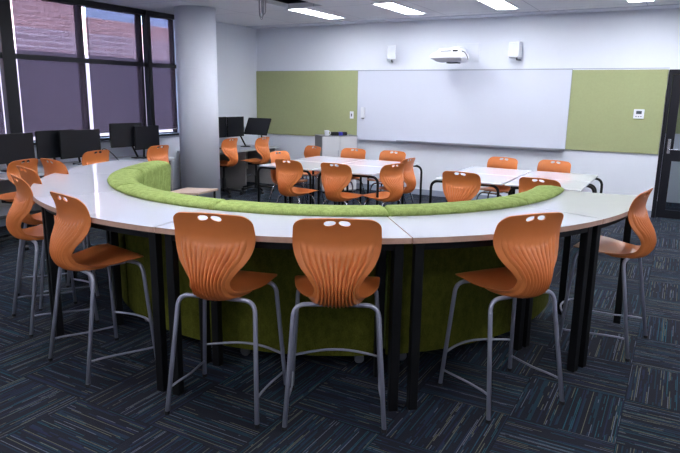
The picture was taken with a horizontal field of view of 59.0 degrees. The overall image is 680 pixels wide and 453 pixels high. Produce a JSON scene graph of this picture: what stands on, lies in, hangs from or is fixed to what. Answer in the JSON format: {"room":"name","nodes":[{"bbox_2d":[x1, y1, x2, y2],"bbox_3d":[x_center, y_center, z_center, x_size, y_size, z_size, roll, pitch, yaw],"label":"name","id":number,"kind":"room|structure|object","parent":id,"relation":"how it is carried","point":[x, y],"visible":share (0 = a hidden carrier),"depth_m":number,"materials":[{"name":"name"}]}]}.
{"room":"classroom","nodes":[
{"label":"classroom","id":0,"kind":"room"},
{"bbox_2d":[0,0,257,215],"bbox_3d":[-4.978,-1.093,5.688,0.150,2.811,13.614,8,14,28],"label":"wall","id":1,"kind":"structure","parent":0,"point":[235,44],"depth_m":10.68,"materials":[{"name":"paint"}]},
{"bbox_2d":[0,86,4,133],"bbox_3d":[-4.236,-1.829,6.750,0.036,1.717,0.820,8,14,28],"label":"roller blind","id":2,"kind":"object","parent":1,"relation":"attached to","point":[2,125],"visible":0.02,"depth_m":7.21,"materials":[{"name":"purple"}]},
{"bbox_2d":[0,0,22,133],"bbox_3d":[-3.970,-1.907,7.197,0.080,1.815,0.160,8,14,28],"label":"trim","id":3,"kind":"structure","parent":1,"relation":"attached to","point":[8,67],"depth_m":7.18,"materials":[{"name":"black metal"}]},
{"bbox_2d":[12,0,88,136],"bbox_3d":[-3.682,-2.032,7.713,0.036,1.717,0.947,8,14,28],"label":"window","id":4,"kind":"structure","parent":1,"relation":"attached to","point":[53,93],"depth_m":7.68,"materials":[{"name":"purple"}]},
{"bbox_2d":[0,53,175,68],"bbox_3d":[-4.314,-1.912,6.579,0.057,0.060,6.980,8,14,28],"label":"trim","id":5,"kind":"structure","parent":1,"relation":"attached to","point":[18,56],"depth_m":8.10,"materials":[{"name":"black metal"}]},
{"bbox_2d":[0,188,179,226],"bbox_3d":[-4.930,0.244,5.934,0.012,0.095,13.602,8,14,28],"label":"baseboard","id":6,"kind":"structure","parent":1,"relation":"attached to","point":[2,221],"depth_m":7.35,"materials":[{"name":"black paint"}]},
{"bbox_2d":[80,6,108,137],"bbox_3d":[-3.247,-2.193,8.597,0.060,1.795,1.030,8,14,28],"label":"window","id":7,"kind":"structure","parent":1,"relation":"in","point":[80,6],"depth_m":8.17,"materials":[{"name":"black"}]},
{"bbox_2d":[85,6,144,132],"bbox_3d":[-3.182,-2.216,8.584,0.036,1.717,0.930,8,14,28],"label":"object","id":8,"kind":"structure","parent":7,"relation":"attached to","point":[117,96],"depth_m":8.54,"materials":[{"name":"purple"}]},
{"bbox_2d":[34,133,178,144],"bbox_3d":[-4.329,-0.879,6.805,0.068,0.034,6.980,8,14,28],"label":"trim","id":9,"kind":"structure","parent":1,"relation":"attached to","point":[170,134],"depth_m":9.43,"materials":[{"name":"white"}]},
{"bbox_2d":[34,135,178,146],"bbox_3d":[-4.326,-0.849,6.810,0.075,0.024,6.980,8,14,28],"label":"trim","id":10,"kind":"structure","parent":1,"relation":"attached to","point":[175,135],"depth_m":9.42,"materials":[{"name":"silver metal"}]},
{"bbox_2d":[51,0,173,19],"bbox_3d":[-4.302,-2.640,6.419,0.070,0.070,6.980,8,14,28],"label":"trim","id":11,"kind":"structure","parent":1,"relation":"attached to","point":[78,2],"depth_m":8.39,"materials":[{"name":"black metal"}]},
{"bbox_2d":[141,10,154,125],"bbox_3d":[-2.885,-2.300,9.064,0.100,1.815,0.070,8,14,28],"label":"trim","id":12,"kind":"structure","parent":1,"relation":"attached to","point":[146,31],"depth_m":9.02,"materials":[{"name":"black metal"}]},
{"bbox_2d":[139,15,176,133],"bbox_3d":[-2.827,-2.346,9.326,0.060,1.795,0.680,8,14,28],"label":"window","id":13,"kind":"structure","parent":1,"relation":"in","point":[174,130],"depth_m":9.07,"materials":[{"name":"black"}]},
{"bbox_2d":[150,16,177,129],"bbox_3d":[-2.749,-2.374,9.337,0.036,1.717,0.535,8,14,28],"label":"roller blind","id":14,"kind":"object","parent":13,"relation":"attached to","point":[162,30],"visible":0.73,"depth_m":9.36,"materials":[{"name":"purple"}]},
{"bbox_2d":[0,182,679,452],"bbox_3d":[0.006,0.818,4.097,10.900,0.100,15.500,8,14,28],"label":"floor","id":15,"kind":"structure","parent":0,"point":[613,404],"depth_m":3.41,"materials":[{"name":"carpet"}]},
{"bbox_2d":[0,158,37,249],"bbox_3d":[-3.428,-0.262,6.392,0.575,0.927,0.547,0,12,-3],"label":"swivel chair","id":16,"kind":"object","parent":15,"relation":"on","point":[32,164],"visible":0.45,"depth_m":6.27,"materials":[{"name":"orange plastic"}]},
{"bbox_2d":[6,174,99,337],"bbox_3d":[-2.049,0.152,4.282,0.552,1.065,0.534,-9,16,-39],"label":"bar stool","id":17,"kind":"object","parent":15,"relation":"on","point":[22,205],"visible":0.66,"depth_m":4.06,"materials":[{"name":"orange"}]},
{"bbox_2d":[16,165,99,310],"bbox_3d":[-2.259,0.042,4.770,0.534,1.065,0.552,13,17,43],"label":"bar stool","id":18,"kind":"object","parent":15,"relation":"on","point":[30,176],"visible":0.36,"depth_m":4.55,"materials":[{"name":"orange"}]},
{"bbox_2d":[39,158,94,287],"bbox_3d":[-2.334,-0.079,5.315,0.534,1.065,0.552,11,16,38],"label":"bar stool","id":19,"kind":"object","parent":15,"relation":"on","point":[57,166],"visible":0.2,"depth_m":5.08,"materials":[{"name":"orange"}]},
{"bbox_2d":[31,173,116,319],"bbox_3d":[-1.993,0.134,4.634,0.594,0.950,1.278,-4,13,-19],"label":"table","id":20,"kind":"object","parent":15,"relation":"on","point":[71,183],"visible":0.5,"depth_m":4.34,"materials":[{"name":"white laminate"}]},
{"bbox_2d":[0,155,174,219],"bbox_3d":[-3.997,-0.223,6.717,0.757,0.700,5.220,8,14,28],"label":"computer desk","id":21,"kind":"object","parent":15,"relation":"on","point":[6,186],"visible":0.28,"depth_m":7.46,"materials":[{"name":"grey laminate"}]},
{"bbox_2d":[0,133,34,171],"bbox_3d":[-3.851,-0.855,6.958,0.120,0.434,0.620,8,14,28],"label":"computer monitor","id":22,"kind":"object","parent":21,"relation":"on","point":[14,146],"visible":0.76,"depth_m":6.99,"materials":[{"name":"black plastic"}]},
{"bbox_2d":[35,129,73,159],"bbox_3d":[-3.594,-0.989,7.564,0.120,0.444,0.550,7,14,26],"label":"computer monitor","id":23,"kind":"object","parent":21,"relation":"on","point":[47,142],"visible":0.69,"depth_m":7.42,"materials":[{"name":"black plastic"}]},
{"bbox_2d":[58,129,100,164],"bbox_3d":[-3.368,-1.026,7.758,0.120,0.440,0.600,8,14,28],"label":"computer monitor","id":24,"kind":"object","parent":21,"relation":"on","point":[72,143],"visible":0.88,"depth_m":7.69,"materials":[{"name":"black plastic"}]},
{"bbox_2d":[0,155,174,180],"bbox_3d":[-3.992,-0.550,6.646,0.757,0.030,5.220,8,14,28],"label":"countertop","id":25,"kind":"structure","parent":21,"relation":"on","point":[69,165],"depth_m":7.85,"materials":[{"name":"grey laminate"}]},
{"bbox_2d":[109,122,141,158],"bbox_3d":[-2.984,-1.195,8.417,0.139,0.500,0.520,9,15,34],"label":"computer monitor","id":26,"kind":"object","parent":21,"relation":"on","point":[120,134],"visible":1,"depth_m":8.34,"materials":[{"name":"black plastic"}]},
{"bbox_2d":[134,125,159,158],"bbox_3d":[-2.780,-1.227,8.692,0.143,0.450,0.493,3,13,12],"label":"computer monitor","id":27,"kind":"object","parent":21,"relation":"on","point":[145,137],"visible":0.91,"depth_m":8.63,"materials":[{"name":"black plastic"}]},
{"bbox_2d":[82,150,108,165],"bbox_3d":[-3.088,-0.494,7.475,0.575,0.927,0.547,2,12,7],"label":"swivel chair","id":28,"kind":"object","parent":15,"relation":"on","point":[88,158],"visible":0.23,"depth_m":7.27,"materials":[{"name":"orange plastic"}]},
{"bbox_2d":[48,191,155,387],"bbox_3d":[-1.431,0.308,3.607,0.534,1.065,0.552,12,16,41],"label":"bar stool","id":29,"kind":"object","parent":15,"relation":"on","point":[72,224],"visible":1,"depth_m":3.43,"materials":[{"name":"orange plastic"}]},
{"bbox_2d":[67,160,142,278],"bbox_3d":[-2.104,-0.085,5.630,0.572,0.950,1.044,3,12,8],"label":"table","id":30,"kind":"object","parent":15,"relation":"on","point":[110,166],"visible":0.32,"depth_m":5.45,"materials":[{"name":"white laminate"}]},
{"bbox_2d":[35,191,211,391],"bbox_3d":[-1.336,0.340,3.738,1.290,0.950,0.596,11,16,38],"label":"table","id":31,"kind":"object","parent":15,"relation":"on","point":[117,212],"visible":0.68,"depth_m":3.47,"materials":[{"name":"white laminate"}]},
{"bbox_2d":[107,169,143,306],"bbox_3d":[-1.439,0.074,4.843,0.755,0.992,0.948,-3,13,-19],"label":"curved sofa","id":32,"kind":"object","parent":15,"relation":"on","point":[120,177],"visible":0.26,"depth_m":4.47,"materials":[{"name":"green fabric"}]},
{"bbox_2d":[122,160,170,191],"bbox_3d":[-1.521,-0.069,5.489,0.736,0.992,0.679,2,12,6],"label":"curved sofa","id":33,"kind":"object","parent":15,"relation":"on","point":[156,174],"visible":0.15,"depth_m":5.47,"materials":[{"name":"green fabric"}]},
{"bbox_2d":[146,145,168,162],"bbox_3d":[-2.600,-0.661,8.271,0.555,0.927,0.583,6,13,24],"label":"swivel chair","id":34,"kind":"object","parent":15,"relation":"on","point":[154,153],"visible":0.29,"depth_m":8.09,"materials":[{"name":"orange plastic"}]},
{"bbox_2d":[116,184,224,347],"bbox_3d":[-1.019,0.212,4.239,1.010,0.992,0.834,8,14,28],"label":"curved sofa","id":35,"kind":"object","parent":15,"relation":"on","point":[190,325],"visible":0.26,"depth_m":3.90,"materials":[{"name":"green fabric"}]},
{"bbox_2d":[170,187,217,197],"bbox_3d":[-1.820,-0.220,7.431,0.419,0.450,0.555,5,13,17],"label":"table","id":36,"kind":"object","parent":15,"relation":"on","point":[188,190],"visible":0.54,"depth_m":7.40,"materials":[{"name":"white laminate"}]},
{"bbox_2d":[174,5,220,198],"bbox_3d":[-2.107,-1.763,8.941,0.580,2.810,0.580,8,14,28],"label":"column","id":37,"kind":"structure","parent":15,"relation":"on","point":[195,26],"depth_m":8.69,"materials":[{"name":"white paint"}]},
{"bbox_2d":[164,212,285,428],"bbox_3d":[-0.590,0.416,3.174,0.534,1.065,0.552,4,13,13],"label":"bar stool","id":38,"kind":"object","parent":15,"relation":"on","point":[212,254],"visible":1,"depth_m":2.93,"materials":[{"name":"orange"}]},
{"bbox_2d":[177,144,278,190],"bbox_3d":[-1.879,-0.999,10.402,0.757,0.700,1.780,8,14,28],"label":"computer desk","id":39,"kind":"object","parent":15,"relation":"on","point":[237,176],"visible":0.44,"depth_m":10.42,"materials":[{"name":"grey laminate"}]},
{"bbox_2d":[218,117,226,148],"bbox_3d":[-2.089,-1.574,10.132,0.120,0.532,0.440,8,14,28],"label":"computer monitor","id":40,"kind":"object","parent":39,"relation":"on","point":[222,120],"visible":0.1,"depth_m":10.19,"materials":[{"name":"black plastic"}]},
{"bbox_2d":[177,144,278,154],"bbox_3d":[-1.875,-1.326,10.330,0.757,0.030,1.780,8,14,28],"label":"countertop","id":41,"kind":"structure","parent":39,"relation":"on","point":[252,147],"depth_m":10.36,"materials":[{"name":"grey laminate"}]},
{"bbox_2d":[226,116,249,146],"bbox_3d":[-1.787,-1.648,10.494,0.139,0.530,0.520,8,14,31],"label":"computer monitor","id":42,"kind":"object","parent":39,"relation":"on","point":[235,125],"visible":1,"depth_m":10.43,"materials":[{"name":"black plastic"}]},
{"bbox_2d":[244,118,270,136],"bbox_3d":[-1.427,-1.628,10.468,0.500,0.512,0.177,8,14,31],"label":"computer monitor","id":43,"kind":"object","parent":39,"relation":"on","point":[255,126],"visible":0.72,"depth_m":10.41,"materials":[{"name":"black plastic"}]},
{"bbox_2d":[220,138,242,197],"bbox_3d":[-1.892,-0.961,9.688,0.575,0.927,0.547,12,17,42],"label":"swivel chair","id":44,"kind":"object","parent":15,"relation":"on","point":[229,148],"visible":0.76,"depth_m":9.58,"materials":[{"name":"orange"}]},
{"bbox_2d":[240,137,273,193],"bbox_3d":[-1.421,-1.038,10.070,0.575,0.927,0.547,12,17,42],"label":"swivel chair","id":45,"kind":"object","parent":15,"relation":"on","point":[261,145],"visible":1,"depth_m":9.97,"materials":[{"name":"orange plastic"}]},
{"bbox_2d":[155,210,411,410],"bbox_3d":[-0.282,0.449,3.309,1.310,0.950,0.598,2,12,7],"label":"table","id":46,"kind":"object","parent":15,"relation":"on","point":[272,231],"visible":0.56,"depth_m":3.15,"materials":[{"name":"white laminate"}]},
{"bbox_2d":[269,151,307,203],"bbox_3d":[-0.730,-0.585,8.200,0.460,0.870,0.491,8,14,31],"label":"chair","id":47,"kind":"object","parent":15,"relation":"on","point":[283,154],"visible":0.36,"depth_m":8.20,"materials":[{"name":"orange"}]},
{"bbox_2d":[275,159,318,203],"bbox_3d":[-0.556,-0.397,7.353,0.491,0.870,0.460,10,15,35],"label":"chair","id":48,"kind":"object","parent":15,"relation":"on","point":[288,175],"visible":0.98,"depth_m":7.17,"materials":[{"name":"orange plastic"}]},
{"bbox_2d":[257,160,336,204],"bbox_3d":[-0.552,-0.460,7.959,0.870,0.730,0.720,8,14,28],"label":"table","id":49,"kind":"object","parent":15,"relation":"on","point":[307,166],"visible":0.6,"depth_m":7.77,"materials":[{"name":"white laminate"}]},
{"bbox_2d":[212,200,388,362],"bbox_3d":[-0.209,0.302,3.882,1.042,0.992,0.762,2,12,7],"label":"curved sofa","id":50,"kind":"object","parent":15,"relation":"on","point":[352,328],"visible":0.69,"depth_m":3.59,"materials":[{"name":"green fabric"}]},
{"bbox_2d":[301,145,324,203],"bbox_3d":[-0.509,-0.780,9.107,0.460,0.870,0.491,-8,15,-36],"label":"chair","id":51,"kind":"object","parent":15,"relation":"on","point":[309,151],"visible":0.49,"depth_m":9.11,"materials":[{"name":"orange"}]},
{"bbox_2d":[289,156,365,204],"bbox_3d":[-0.190,-0.593,8.590,0.870,0.730,0.720,8,14,28],"label":"table","id":52,"kind":"object","parent":15,"relation":"on","point":[322,159],"visible":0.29,"depth_m":8.55,"materials":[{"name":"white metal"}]},
{"bbox_2d":[282,218,386,433],"bbox_3d":[-0.019,0.440,3.099,0.534,1.065,0.552,1,12,1],"label":"bar stool","id":53,"kind":"object","parent":15,"relation":"on","point":[336,261],"visible":1,"depth_m":2.85,"materials":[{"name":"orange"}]},
{"bbox_2d":[315,134,356,192],"bbox_3d":[-0.073,-1.080,10.281,0.624,0.960,0.414,-4,13,-20],"label":"storage cabinet","id":54,"kind":"object","parent":15,"relation":"on","point":[331,146],"visible":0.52,"depth_m":10.04,"materials":[{"name":"grey"}]},
{"bbox_2d":[324,130,330,135],"bbox_3d":[-0.208,-1.558,10.014,0.106,0.085,0.084,0,12,-3],"label":"cup","id":55,"kind":"object","parent":54,"relation":"on","point":[325,131],"visible":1,"depth_m":9.98,"materials":[{"name":"white ceramic"}]},
{"bbox_2d":[330,132,338,135],"bbox_3d":[-0.092,-1.556,10.074,0.120,0.058,0.100,-4,13,-20],"label":"box","id":56,"kind":"object","parent":54,"relation":"on","point":[332,133],"visible":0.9,"depth_m":10.03,"materials":[{"name":"black plastic"}]},
{"bbox_2d":[321,162,363,204],"bbox_3d":[0.008,-0.323,7.056,0.491,0.870,0.460,9,15,33],"label":"chair","id":57,"kind":"object","parent":15,"relation":"on","point":[335,179],"visible":0.99,"depth_m":6.87,"materials":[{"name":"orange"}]},
{"bbox_2d":[327,148,366,204],"bbox_3d":[0.126,-0.693,8.751,0.491,0.870,0.460,9,15,34],"label":"chair","id":58,"kind":"object","parent":15,"relation":"on","point":[346,152],"visible":0.41,"depth_m":8.77,"materials":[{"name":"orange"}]},
{"bbox_2d":[313,164,398,204],"bbox_3d":[0.224,-0.356,7.535,0.870,0.730,0.720,8,14,28],"label":"table","id":59,"kind":"object","parent":15,"relation":"on","point":[357,170],"visible":0.39,"depth_m":7.32,"materials":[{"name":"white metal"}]},
{"bbox_2d":[361,163,404,206],"bbox_3d":[0.526,-0.321,7.081,0.460,0.870,0.491,13,17,43],"label":"chair","id":60,"kind":"object","parent":15,"relation":"on","point":[392,178],"visible":0.99,"depth_m":6.91,"materials":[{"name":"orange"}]},
{"bbox_2d":[345,159,422,204],"bbox_3d":[0.587,-0.489,8.166,0.870,0.730,0.720,8,14,28],"label":"table","id":61,"kind":"object","parent":15,"relation":"on","point":[375,163],"visible":0.46,"depth_m":8.17,"materials":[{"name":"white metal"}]},
{"bbox_2d":[366,150,405,204],"bbox_3d":[0.672,-0.622,8.463,0.491,0.870,0.460,10,15,35],"label":"chair","id":62,"kind":"object","parent":15,"relation":"on","point":[385,155],"visible":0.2,"depth_m":8.49,"materials":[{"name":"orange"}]},
{"bbox_2d":[379,157,415,204],"bbox_3d":[0.742,-0.448,7.674,0.460,0.870,0.491,8,14,31],"label":"chair","id":63,"kind":"object","parent":15,"relation":"on","point":[409,176],"visible":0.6,"depth_m":7.52,"materials":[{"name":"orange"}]},
{"bbox_2d":[383,196,526,360],"bbox_3d":[0.613,0.285,4.016,1.011,0.992,0.760,-5,14,-25],"label":"curved sofa","id":64,"kind":"object","parent":15,"relation":"on","point":[470,315],"visible":0.58,"depth_m":3.69,"materials":[{"name":"green fabric"}]},
{"bbox_2d":[442,171,480,201],"bbox_3d":[1.321,-0.172,6.451,0.491,0.870,0.460,9,15,33],"label":"chair","id":65,"kind":"object","parent":15,"relation":"on","point":[459,187],"visible":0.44,"depth_m":6.25,"materials":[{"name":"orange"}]},
{"bbox_2d":[429,172,517,202],"bbox_3d":[1.523,-0.206,6.937,0.830,0.730,0.700,8,14,28],"label":"table","id":66,"kind":"object","parent":15,"relation":"on","point":[487,180],"visible":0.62,"depth_m":6.76,"materials":[{"name":"white laminate"}]},
{"bbox_2d":[387,206,602,409],"bbox_3d":[0.840,0.428,3.482,1.270,0.950,0.594,-5,14,-24],"label":"table","id":67,"kind":"object","parent":15,"relation":"on","point":[470,229],"visible":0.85,"depth_m":3.29,"materials":[{"name":"white laminate"}]},
{"bbox_2d":[460,166,531,193],"bbox_3d":[1.876,-0.336,7.551,0.830,0.730,0.700,8,14,28],"label":"table","id":68,"kind":"object","parent":15,"relation":"on","point":[478,170],"visible":0.31,"depth_m":7.42,"materials":[{"name":"white laminate"}]},
{"bbox_2d":[476,157,517,199],"bbox_3d":[2.023,-0.453,7.781,0.491,0.870,0.460,12,17,42],"label":"chair","id":69,"kind":"object","parent":15,"relation":"on","point":[493,162],"visible":0.61,"depth_m":7.79,"materials":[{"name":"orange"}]},
{"bbox_2d":[438,212,564,423],"bbox_3d":[0.893,0.415,3.274,0.534,1.065,0.552,-5,14,-24],"label":"bar stool","id":70,"kind":"object","parent":15,"relation":"on","point":[528,250],"visible":1,"depth_m":3.05,"materials":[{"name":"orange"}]},
{"bbox_2d":[507,185,563,331],"bbox_3d":[1.141,0.205,4.418,0.777,0.992,0.721,8,14,28],"label":"curved sofa","id":71,"kind":"object","parent":15,"relation":"on","point":[540,193],"visible":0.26,"depth_m":4.24,"materials":[{"name":"green fabric"}]},
{"bbox_2d":[519,177,560,192],"bbox_3d":[2.011,-0.068,6.024,0.491,0.870,0.460,11,16,40],"label":"chair","id":72,"kind":"object","parent":15,"relation":"on","point":[525,183],"visible":0.17,"depth_m":5.88,"materials":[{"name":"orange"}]},
{"bbox_2d":[504,177,594,194],"bbox_3d":[2.264,-0.107,6.532,0.830,0.730,0.700,8,14,28],"label":"table","id":73,"kind":"object","parent":15,"relation":"on","point":[578,186],"visible":0.41,"depth_m":6.39,"materials":[{"name":"white laminate"}]},
{"bbox_2d":[537,160,570,172],"bbox_3d":[2.586,-0.380,7.484,0.491,0.870,0.460,12,17,42],"label":"chair","id":74,"kind":"object","parent":15,"relation":"on","point":[543,165],"visible":0.23,"depth_m":7.50,"materials":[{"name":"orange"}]},
{"bbox_2d":[521,171,602,192],"bbox_3d":[2.617,-0.236,7.146,0.830,0.730,0.700,8,14,28],"label":"table","id":75,"kind":"object","parent":15,"relation":"on","point":[536,174],"visible":0.52,"depth_m":7.07,"materials":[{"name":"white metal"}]},
{"bbox_2d":[522,191,636,367],"bbox_3d":[1.646,0.302,4.108,0.573,0.950,1.060,10,15,36],"label":"table","id":76,"kind":"object","parent":15,"relation":"on","point":[612,208],"visible":0.66,"depth_m":3.93,"materials":[{"name":"white laminate"}]},
{"bbox_2d":[559,188,656,361],"bbox_3d":[1.797,0.260,4.042,0.552,1.065,0.534,10,16,37],"label":"bar stool","id":77,"kind":"object","parent":15,"relation":"on","point":[639,221],"visible":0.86,"depth_m":3.85,"materials":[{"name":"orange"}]},
{"bbox_2d":[90,0,679,25],"bbox_3d":[-0.317,-1.872,2.845,10.900,0.060,14.014,8,14,28],"label":"ceiling","id":78,"kind":"structure","parent":0,"point":[236,12],"depth_m":8.34,"materials":[{"name":"tile"}]},
{"bbox_2d":[259,0,265,19],"bbox_3d":[-1.017,-2.965,7.886,0.109,0.481,0.032,8,14,28],"label":"hanging cable","id":79,"kind":"object","parent":78,"relation":"hanging from","point":[262,1],"visible":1,"depth_m":7.90,"materials":[{"name":"grey plastic"}]},
{"bbox_2d":[275,0,305,3],"bbox_3d":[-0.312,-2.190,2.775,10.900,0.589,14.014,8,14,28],"label":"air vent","id":80,"kind":"structure","parent":78,"relation":"in","point":[283,1],"depth_m":10.86,"materials":[{"name":"black metal"}]},
{"bbox_2d":[286,8,345,18],"bbox_3d":[-0.339,-3.181,8.992,0.310,0.012,1.190,8,14,28],"label":"recessed light","id":81,"kind":"object","parent":78,"relation":"in","point":[312,12],"visible":1,"depth_m":8.95,"materials":[{"name":"white plastic"}]},
{"bbox_2d":[371,2,426,14],"bbox_3d":[0.838,-3.023,8.350,0.310,0.012,1.190,8,14,28],"label":"recessed light","id":82,"kind":"object","parent":78,"relation":"in","point":[393,6],"visible":1,"depth_m":8.31,"materials":[{"name":"white plastic"}]},
{"bbox_2d":[477,0,519,9],"bbox_3d":[2.005,-2.867,7.711,0.310,0.012,1.190,8,14,28],"label":"recessed light","id":83,"kind":"object","parent":78,"relation":"in","point":[496,4],"visible":1,"depth_m":7.83,"materials":[{"name":"white plastic"}]},
{"bbox_2d":[626,0,654,2],"bbox_3d":[3.435,-2.675,6.930,0.310,0.012,1.190,8,14,28],"label":"recessed light","id":84,"kind":"object","parent":78,"relation":"in","point":[628,1],"visible":1,"depth_m":7.38,"materials":[{"name":"white plastic"}]},
{"bbox_2d":[628,0,652,1],"bbox_3d":[3.435,-2.677,6.930,0.270,0.006,1.150,8,14,28],"label":"diffuser","id":85,"kind":"object","parent":84,"relation":"attached to","point":[628,0],"depth_m":7.36,"materials":[{"name":"white plastic"}]},
{"bbox_2d":[256,8,679,210],"bbox_3d":[3.036,-1.706,9.021,10.900,2.811,0.150,8,14,28],"label":"wall","id":86,"kind":"structure","parent":0,"point":[647,39],"depth_m":9.16,"materials":[{"name":"paint"}]},
{"bbox_2d":[256,71,357,135],"bbox_3d":[-0.637,-2.231,10.920,2.163,1.150,0.021,8,14,28],"label":"pinboard","id":87,"kind":"object","parent":86,"relation":"attached to","point":[304,103],"visible":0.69,"depth_m":10.88,"materials":[{"name":"green fabric"}]},
{"bbox_2d":[350,111,353,118],"bbox_3d":[0.203,-1.943,10.477,0.072,0.124,0.014,8,14,28],"label":"light switch","id":88,"kind":"object","parent":87,"relation":"attached to","point":[351,112],"visible":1,"depth_m":10.47,"materials":[{"name":"white plastic"}]},
{"bbox_2d":[386,45,395,62],"bbox_3d":[0.850,-2.820,9.831,0.146,0.262,0.202,4,13,15],"label":"wall speaker","id":89,"kind":"object","parent":86,"relation":"attached to","point":[391,49],"visible":1,"depth_m":9.73,"materials":[{"name":"white plastic"}]},
{"bbox_2d":[387,46,394,57],"bbox_3d":[0.825,-2.820,9.735,0.126,0.190,0.007,4,13,15],"label":"grille","id":90,"kind":"object","parent":89,"relation":"attached to","point":[390,49],"depth_m":9.73,"materials":[{"name":"white plastic"}]},
{"bbox_2d":[430,43,479,63],"bbox_3d":[1.741,-2.623,9.082,0.550,0.320,0.682,8,14,28],"label":"projector","id":91,"kind":"object","parent":86,"relation":"attached to","point":[464,52],"visible":1,"depth_m":8.91,"materials":[{"name":"white plastic"}]},
{"bbox_2d":[246,4,679,28],"bbox_3d":[2.942,-3.031,8.524,10.498,0.011,0.313,8,14,28],"label":"trim","id":92,"kind":"structure","parent":86,"relation":"attached to","point":[668,6],"depth_m":8.95,"materials":[{"name":"white paint"}]},
{"bbox_2d":[357,69,572,150],"bbox_3d":[1.802,-1.885,9.551,3.473,1.164,0.090,8,14,28],"label":"whiteboard","id":93,"kind":"object","parent":86,"relation":"attached to","point":[528,108],"visible":0.97,"depth_m":9.46,"materials":[{"name":"white ceramic"}]},
{"bbox_2d":[361,107,364,118],"bbox_3d":[0.394,-1.951,10.352,0.076,0.195,0.035,8,14,28],"label":"remote holder","id":94,"kind":"object","parent":93,"relation":"attached to","point":[362,108],"visible":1,"depth_m":10.33,"materials":[{"name":"white plastic"}]},
{"bbox_2d":[357,138,395,140],"bbox_3d":[0.644,-1.489,10.315,0.750,0.021,0.064,8,14,28],"label":"tray","id":95,"kind":"object","parent":93,"relation":"on","point":[379,139],"depth_m":10.27,"materials":[{"name":"white metal"}]},
{"bbox_2d":[396,140,564,150],"bbox_3d":[2.134,-1.286,9.486,2.683,0.030,0.090,8,14,28],"label":"tray","id":96,"kind":"object","parent":93,"relation":"on","point":[447,142],"depth_m":9.36,"materials":[{"name":"silver metal"}]},
{"bbox_2d":[301,178,650,216],"bbox_3d":[2.977,-0.365,9.243,10.500,0.095,0.012,8,14,28],"label":"baseboard","id":97,"kind":"structure","parent":86,"relation":"attached to","point":[415,191],"depth_m":10.07,"materials":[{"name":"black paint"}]},
{"bbox_2d":[315,68,644,70],"bbox_3d":[1.423,-2.523,9.684,6.864,0.007,0.008,8,14,28],"label":"trim","id":98,"kind":"structure","parent":86,"relation":"attached to","point":[573,68],"depth_m":9.25,"materials":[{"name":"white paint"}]},
{"bbox_2d":[508,41,522,60],"bbox_3d":[2.612,-2.583,8.868,0.202,0.262,0.171,-10,16,-40],"label":"wall speaker","id":99,"kind":"object","parent":86,"relation":"attached to","point":[515,48],"visible":1,"depth_m":8.80,"materials":[{"name":"white plastic"}]},
{"bbox_2d":[509,42,517,55],"bbox_3d":[2.538,-2.591,8.801,0.007,0.190,0.151,-10,16,-40],"label":"grille","id":100,"kind":"object","parent":99,"relation":"attached to","point":[513,46],"depth_m":8.80,"materials":[{"name":"white plastic"}]},
{"bbox_2d":[565,69,668,153],"bbox_3d":[3.864,-1.620,8.462,1.221,1.135,0.021,8,14,28],"label":"pinboard","id":101,"kind":"object","parent":86,"relation":"attached to","point":[602,104],"visible":1,"depth_m":8.44,"materials":[{"name":"green fabric"}]},
{"bbox_2d":[633,109,644,118],"bbox_3d":[4.125,-1.553,8.301,0.132,0.126,0.020,8,14,28],"label":"thermostat","id":102,"kind":"object","parent":101,"relation":"attached to","point":[638,113],"visible":1,"depth_m":8.29,"materials":[{"name":"white plastic"}]},
{"bbox_2d":[651,69,679,218],"bbox_3d":[4.861,-1.060,8.042,1.035,2.020,0.144,8,14,28],"label":"door","id":103,"kind":"structure","parent":86,"relation":"in","point":[670,154],"depth_m":8.23,"materials":[{"name":"black metal"}]},
{"bbox_2d":[657,134,679,202],"bbox_3d":[5.499,-1.529,8.637,3.600,2.700,1.526,8,14,28],"label":"wall","id":104,"kind":"structure","parent":0,"point":[673,194],"depth_m":9.65,"materials":[{"name":"paint"}]},
{"bbox_2d":[666,74,679,133],"bbox_3d":[5.821,-1.866,9.144,3.000,0.950,0.024,8,14,28],"label":"pinboard","id":105,"kind":"object","parent":104,"relation":"attached to","point":[677,131],"visible":0.02,"depth_m":9.46,"materials":[{"name":"green fabric"}]},
{"label":"outside","id":106,"kind":"structure","parent":0,"visible":0},
{"bbox_2d":[0,50,172,139],"bbox_3d":[-4.778,-2.659,13.911,0.200,2.360,28.000,8,14,28],"label":"wall","id":107,"kind":"structure","parent":106,"point":[86,56],"depth_m":12.65,"materials":[{"name":"white paint"}]},
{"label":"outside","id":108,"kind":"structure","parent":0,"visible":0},
{"bbox_3d":[-11.420,-2.298,17.804,22.600,0.100,40.000,8,14,28],"label":"floor","id":109,"kind":"structure","parent":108,"visible":0},
{"bbox_2d":[10,0,86,54],"bbox_3d":[-10.640,-3.167,9.200,1.950,5.200,14.400,8,14,28],"label":"brick building","id":110,"kind":"structure","parent":109,"relation":"on","point":[82,8],"depth_m":14.67,"materials":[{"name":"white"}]},
{"bbox_2d":[84,17,143,58],"bbox_3d":[-3.267,-4.984,22.196,2.000,3.400,15.550,8,14,28],"label":"brick building","id":111,"kind":"structure","parent":109,"relation":"on","point":[84,17],"depth_m":14.88,"materials":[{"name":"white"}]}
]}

